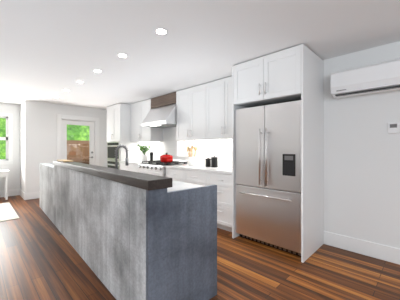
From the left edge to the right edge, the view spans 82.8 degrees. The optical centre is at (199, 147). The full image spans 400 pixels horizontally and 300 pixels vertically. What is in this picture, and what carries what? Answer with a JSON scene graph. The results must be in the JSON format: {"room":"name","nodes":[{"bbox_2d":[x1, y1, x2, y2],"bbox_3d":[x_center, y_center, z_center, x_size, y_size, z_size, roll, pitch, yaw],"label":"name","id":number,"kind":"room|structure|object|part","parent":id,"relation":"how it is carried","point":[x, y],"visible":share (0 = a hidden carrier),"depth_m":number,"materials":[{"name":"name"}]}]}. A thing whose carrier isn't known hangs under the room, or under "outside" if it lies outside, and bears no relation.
{"room":"kitchen","nodes":[
{"label":"kitchen","id":0,"kind":"room"},
{"bbox_2d":[0,103,19,190],"bbox_3d":[-6.145,0.050,4.759,0.120,2.400,3.960,0,0,45],"label":"wall","id":1,"kind":"structure","parent":0,"point":[14,173],"depth_m":5.95,"materials":[{"name":"paint"}]},
{"bbox_2d":[0,112,12,164],"bbox_3d":[-5.325,-0.240,5.523,0.118,1.320,1.180,0,0,45],"label":"window","id":2,"kind":"structure","parent":1,"relation":"in","point":[8,138],"depth_m":5.87,"materials":[{"name":"clear glass"}]},
{"bbox_2d":[0,189,18,196],"bbox_3d":[-6.145,1.165,4.662,0.016,0.170,3.824,0,0,45],"label":"baseboard","id":3,"kind":"structure","parent":1,"relation":"attached to","point":[13,192],"depth_m":5.89,"materials":[{"name":"white wood"}]},
{"bbox_2d":[20,102,23,191],"bbox_3d":[-4.497,0.050,5.827,0.700,2.400,0.120,0,0,45],"label":"wall","id":4,"kind":"structure","parent":0,"point":[22,146],"depth_m":5.74,"materials":[{"name":"paint"}]},
{"bbox_2d":[19,189,24,199],"bbox_3d":[-4.497,1.165,5.730,0.836,0.170,0.016,0,0,45],"label":"baseboard","id":5,"kind":"structure","parent":4,"relation":"attached to","point":[21,193],"depth_m":5.64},
{"bbox_2d":[24,100,106,192],"bbox_3d":[-3.415,0.050,6.329,0.120,2.400,2.360,0,0,45],"label":"wall","id":6,"kind":"structure","parent":0,"point":[40,132],"depth_m":5.71,"materials":[{"name":"paint"}]},
{"bbox_2d":[25,191,38,199],"bbox_3d":[-3.968,1.165,5.679,0.016,0.170,0.660,0,0,45],"label":"baseboard","id":7,"kind":"structure","parent":6,"relation":"attached to","point":[31,195],"depth_m":5.53,"materials":[{"name":"white wood"}]},
{"bbox_2d":[62,120,93,164],"bbox_3d":[-3.383,0.244,6.324,0.093,2.002,0.834,0,0,45],"label":"door","id":8,"kind":"structure","parent":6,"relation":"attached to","point":[65,123],"depth_m":6.34,"materials":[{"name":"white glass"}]},
{"bbox_2d":[57,114,98,165],"bbox_3d":[-3.395,0.185,6.336,0.138,2.130,1.080,0,0,45],"label":"door frame","id":9,"kind":"structure","parent":6,"relation":"attached to","point":[78,118],"depth_m":6.29,"materials":[{"name":"white wood"}]},
{"bbox_2d":[130,101,161,143],"bbox_3d":[-1.358,-0.642,5.690,0.968,0.984,0.347,0,0,45],"label":"upper cabinet","id":10,"kind":"object","parent":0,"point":[138,135],"depth_m":5.58,"materials":[{"name":"white wood"}]},
{"bbox_2d":[0,195,399,299],"bbox_3d":[-1.669,1.275,1.867,10.500,0.050,6.400,0,0,45],"label":"floor","id":11,"kind":"structure","parent":0,"point":[41,258],"depth_m":2.29,"materials":[{"name":"brown wood"}]},
{"bbox_2d":[0,170,8,199],"bbox_3d":[-5.120,0.900,5.303,0.440,0.700,0.980,0,0,45],"label":"console table","id":12,"kind":"object","parent":11,"relation":"on","point":[4,173],"visible":1,"depth_m":5.48,"materials":[{"name":"white wood"}]},
{"bbox_2d":[0,202,18,221],"bbox_3d":[-4.289,1.244,4.091,1.650,0.012,1.440,0,0,45],"label":"rug","id":13,"kind":"object","parent":11,"relation":"on","point":[7,212],"visible":1,"depth_m":4.29,"materials":[{"name":"fabric"}]},
{"bbox_2d":[106,104,141,168],"bbox_3d":[-2.089,0.058,6.226,0.820,2.384,0.624,0,0,45],"label":"tall cabinet","id":14,"kind":"object","parent":11,"relation":"on","point":[118,115],"depth_m":5.90,"materials":[{"name":"white wood"}]},
{"bbox_2d":[39,163,216,299],"bbox_3d":[-1.628,0.763,3.371,4.542,0.975,0.844,0,0,45],"label":"kitchen island","id":15,"kind":"object","parent":11,"relation":"on","point":[129,235],"depth_m":1.79,"materials":[{"name":"concrete"}]},
{"bbox_2d":[43,161,186,192],"bbox_3d":[-1.297,0.242,2.641,3.065,0.065,0.312,0,0,45],"label":"island countertop","id":16,"kind":"structure","parent":15,"relation":"on","point":[137,180],"depth_m":1.93,"materials":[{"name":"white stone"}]},
{"bbox_2d":[57,159,72,161],"bbox_3d":[-2.098,0.197,3.516,0.454,0.022,0.148,0,0,45],"label":"cutting board","id":17,"kind":"object","parent":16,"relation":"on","point":[63,160],"visible":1,"depth_m":3.38,"materials":[{"name":"brown wood"}]},
{"bbox_3d":[-0.108,0.762,1.722,0.061,0.975,0.662,0,0,45],"label":"panel","id":18,"kind":"part","parent":15,"relation":"part of","materials":[{"name":"concrete"}]},
{"bbox_2d":[118,164,139,171],"bbox_3d":[-1.454,0.815,5.596,0.970,0.870,0.617,0,0,45],"label":"base cabinet","id":19,"kind":"object","parent":11,"relation":"on","point":[131,167],"depth_m":5.36,"materials":[{"name":"white wood"}]},
{"bbox_2d":[118,160,154,163],"bbox_3d":[-1.459,0.359,5.590,0.968,0.040,0.632,0,0,45],"label":"countertop","id":20,"kind":"structure","parent":19,"relation":"on","point":[119,161],"depth_m":5.71,"materials":[{"name":"white stone"}]},
{"bbox_2d":[137,144,151,160],"bbox_3d":[-1.305,0.117,5.387,0.471,0.445,0.451,0,0,45],"label":"potted plant","id":21,"kind":"object","parent":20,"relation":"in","point":[144,156],"visible":0.98,"depth_m":5.34,"materials":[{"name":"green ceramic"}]},
{"bbox_2d":[138,159,187,176],"bbox_3d":[-0.834,0.755,4.872,0.914,0.990,0.709,0,0,45],"label":"range","id":22,"kind":"object","parent":11,"relation":"on","point":[156,167],"visible":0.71,"depth_m":4.67,"materials":[{"name":"silver metal"}]},
{"bbox_2d":[160,153,172,161],"bbox_3d":[-0.686,0.197,4.646,0.300,0.185,0.266,0,0,45],"label":"pot","id":23,"kind":"object","parent":22,"relation":"on","point":[166,157],"visible":1,"depth_m":4.54,"materials":[{"name":"metal"}]},
{"bbox_2d":[166,168,181,181],"bbox_3d":[-0.258,0.815,4.400,0.553,0.870,0.617,0,0,45],"label":"base cabinet","id":24,"kind":"object","parent":11,"relation":"on","point":[174,173],"depth_m":4.17,"materials":[{"name":"white wood"}]},
{"bbox_2d":[182,168,205,185],"bbox_3d":[0.133,0.815,4.009,0.552,0.870,0.617,0,0,45],"label":"base cabinet","id":25,"kind":"object","parent":11,"relation":"on","point":[199,178],"depth_m":3.80,"materials":[{"name":"white wood"}]},
{"bbox_2d":[206,172,238,235],"bbox_3d":[0.523,0.815,3.618,0.553,0.870,0.617,0,0,45],"label":"base cabinet","id":26,"kind":"object","parent":11,"relation":"on","point":[225,184],"depth_m":3.35,"materials":[{"name":"white wood"}]},
{"bbox_2d":[166,164,234,175],"bbox_3d":[0.127,0.359,4.004,1.658,0.040,0.632,0,0,45],"label":"countertop","id":27,"kind":"structure","parent":26,"relation":"on","point":[198,167],"depth_m":3.76,"materials":[{"name":"white stone"}]},
{"bbox_2d":[186,145,196,165],"bbox_3d":[-0.150,0.140,4.404,0.235,0.399,0.212,0,0,45],"label":"utensil crock","id":28,"kind":"object","parent":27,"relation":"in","point":[191,159],"visible":1,"depth_m":4.34,"materials":[{"name":"white ceramic"}]},
{"bbox_2d":[205,158,210,166],"bbox_3d":[0.148,0.257,4.122,0.106,0.165,0.106,0,0,45],"label":"canister","id":29,"kind":"object","parent":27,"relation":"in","point":[207,162],"visible":1,"depth_m":4.08,"materials":[{"name":"plastic"}]},
{"bbox_2d":[211,156,217,166],"bbox_3d":[0.255,0.241,4.016,0.122,0.195,0.122,0,0,45],"label":"canister","id":30,"kind":"object","parent":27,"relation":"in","point":[214,161],"visible":1,"depth_m":3.97,"materials":[{"name":"plastic"}]},
{"bbox_2d":[235,100,300,256],"bbox_3d":[1.017,0.357,3.039,0.904,1.785,0.704,0,0,45],"label":"fridge","id":31,"kind":"object","parent":11,"relation":"on","point":[268,175],"visible":0.81,"depth_m":2.77,"materials":[{"name":"silver metal"}]},
{"bbox_2d":[0,0,399,109],"bbox_3d":[-1.669,-1.190,1.867,10.500,0.080,6.400,0,0,45],"label":"ceiling","id":32,"kind":"structure","parent":0,"point":[49,49],"depth_m":2.40,"materials":[{"name":"paint"}]},
{"bbox_2d":[117,53,127,57],"bbox_3d":[-0.962,-1.147,2.814,0.124,0.006,0.124,0,0,45],"label":"recessed light","id":33,"kind":"object","parent":32,"relation":"in","point":[122,55],"visible":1,"depth_m":2.80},
{"bbox_2d":[155,28,167,34],"bbox_3d":[-0.382,-1.147,2.235,0.124,0.006,0.124,0,0,45],"label":"recessed light","id":34,"kind":"object","parent":32,"relation":"in","point":[160,31],"visible":1,"depth_m":2.23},
{"bbox_2d":[202,77,242,139],"bbox_3d":[0.499,-0.642,3.834,0.892,0.984,0.347,0,0,45],"label":"upper cabinet","id":35,"kind":"object","parent":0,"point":[218,115],"depth_m":3.80,"materials":[{"name":"white wood"}]},
{"bbox_2d":[323,41,399,248],"bbox_3d":[0.849,0.050,3.804,9.680,2.400,0.100,0,0,45],"label":"wall","id":36,"kind":"structure","parent":0,"point":[361,173],"depth_m":2.67,"materials":[{"name":"paint"}]},
{"bbox_2d":[142,92,173,127],"bbox_3d":[-0.775,-0.807,4.931,0.916,0.654,0.597,0,0,45],"label":"range hood","id":37,"kind":"object","parent":36,"relation":"attached to","point":[157,112],"depth_m":4.85,"materials":[{"name":"silver metal"}]},
{"bbox_2d":[174,85,201,139],"bbox_3d":[-0.043,-0.642,4.375,0.892,0.984,0.347,0,0,45],"label":"upper cabinet","id":38,"kind":"object","parent":36,"relation":"attached to","point":[200,117],"depth_m":4.31,"materials":[{"name":"white wood"}]},
{"bbox_2d":[230,44,321,107],"bbox_3d":[1.031,-0.868,3.054,0.916,0.534,0.697,0,0,45],"label":"upper cabinet","id":39,"kind":"object","parent":36,"relation":"attached to","point":[294,73],"depth_m":2.74,"materials":[{"name":"white wood"}]},
{"bbox_2d":[324,231,399,264],"bbox_3d":[2.887,1.165,1.684,3.599,0.170,0.016,0,0,45],"label":"baseboard","id":40,"kind":"structure","parent":36,"relation":"attached to","point":[376,250],"depth_m":2.65,"materials":[{"name":"white wood"}]},
{"bbox_2d":[331,59,399,97],"bbox_3d":[1.934,-0.757,2.486,0.852,0.296,0.224,0,0,45],"label":"mini-split air conditioner","id":41,"kind":"object","parent":36,"relation":"attached to","point":[376,78],"visible":1,"depth_m":2.47,"materials":[{"name":"plastic"}]},
{"bbox_2d":[388,122,398,132],"bbox_3d":[2.101,-0.220,2.462,0.090,0.120,0.020,0,0,45],"label":"thermostat","id":42,"kind":"object","parent":36,"relation":"attached to","point":[393,127],"visible":1,"depth_m":2.46,"materials":[{"name":"plastic"}]},
{"label":"outside","id":43,"kind":"structure","parent":0,"visible":0},
{"bbox_2d":[0,118,88,158],"bbox_3d":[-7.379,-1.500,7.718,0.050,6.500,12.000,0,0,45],"label":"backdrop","id":44,"kind":"structure","parent":43,"point":[70,133],"depth_m":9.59,"materials":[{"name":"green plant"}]},
{"bbox_3d":[-6.056,1.675,6.396,3.690,0.050,10.000,0,0,45],"label":"deck","id":45,"kind":"object","parent":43,"visible":0},
{"bbox_2d":[67,140,88,163],"bbox_3d":[-4.066,0.150,7.835,0.770,3.000,3.150,0,0,45],"label":"fence","id":46,"kind":"object","parent":45,"relation":"on","point":[79,154],"depth_m":8.04,"materials":[{"name":"brown wood"}]}
]}

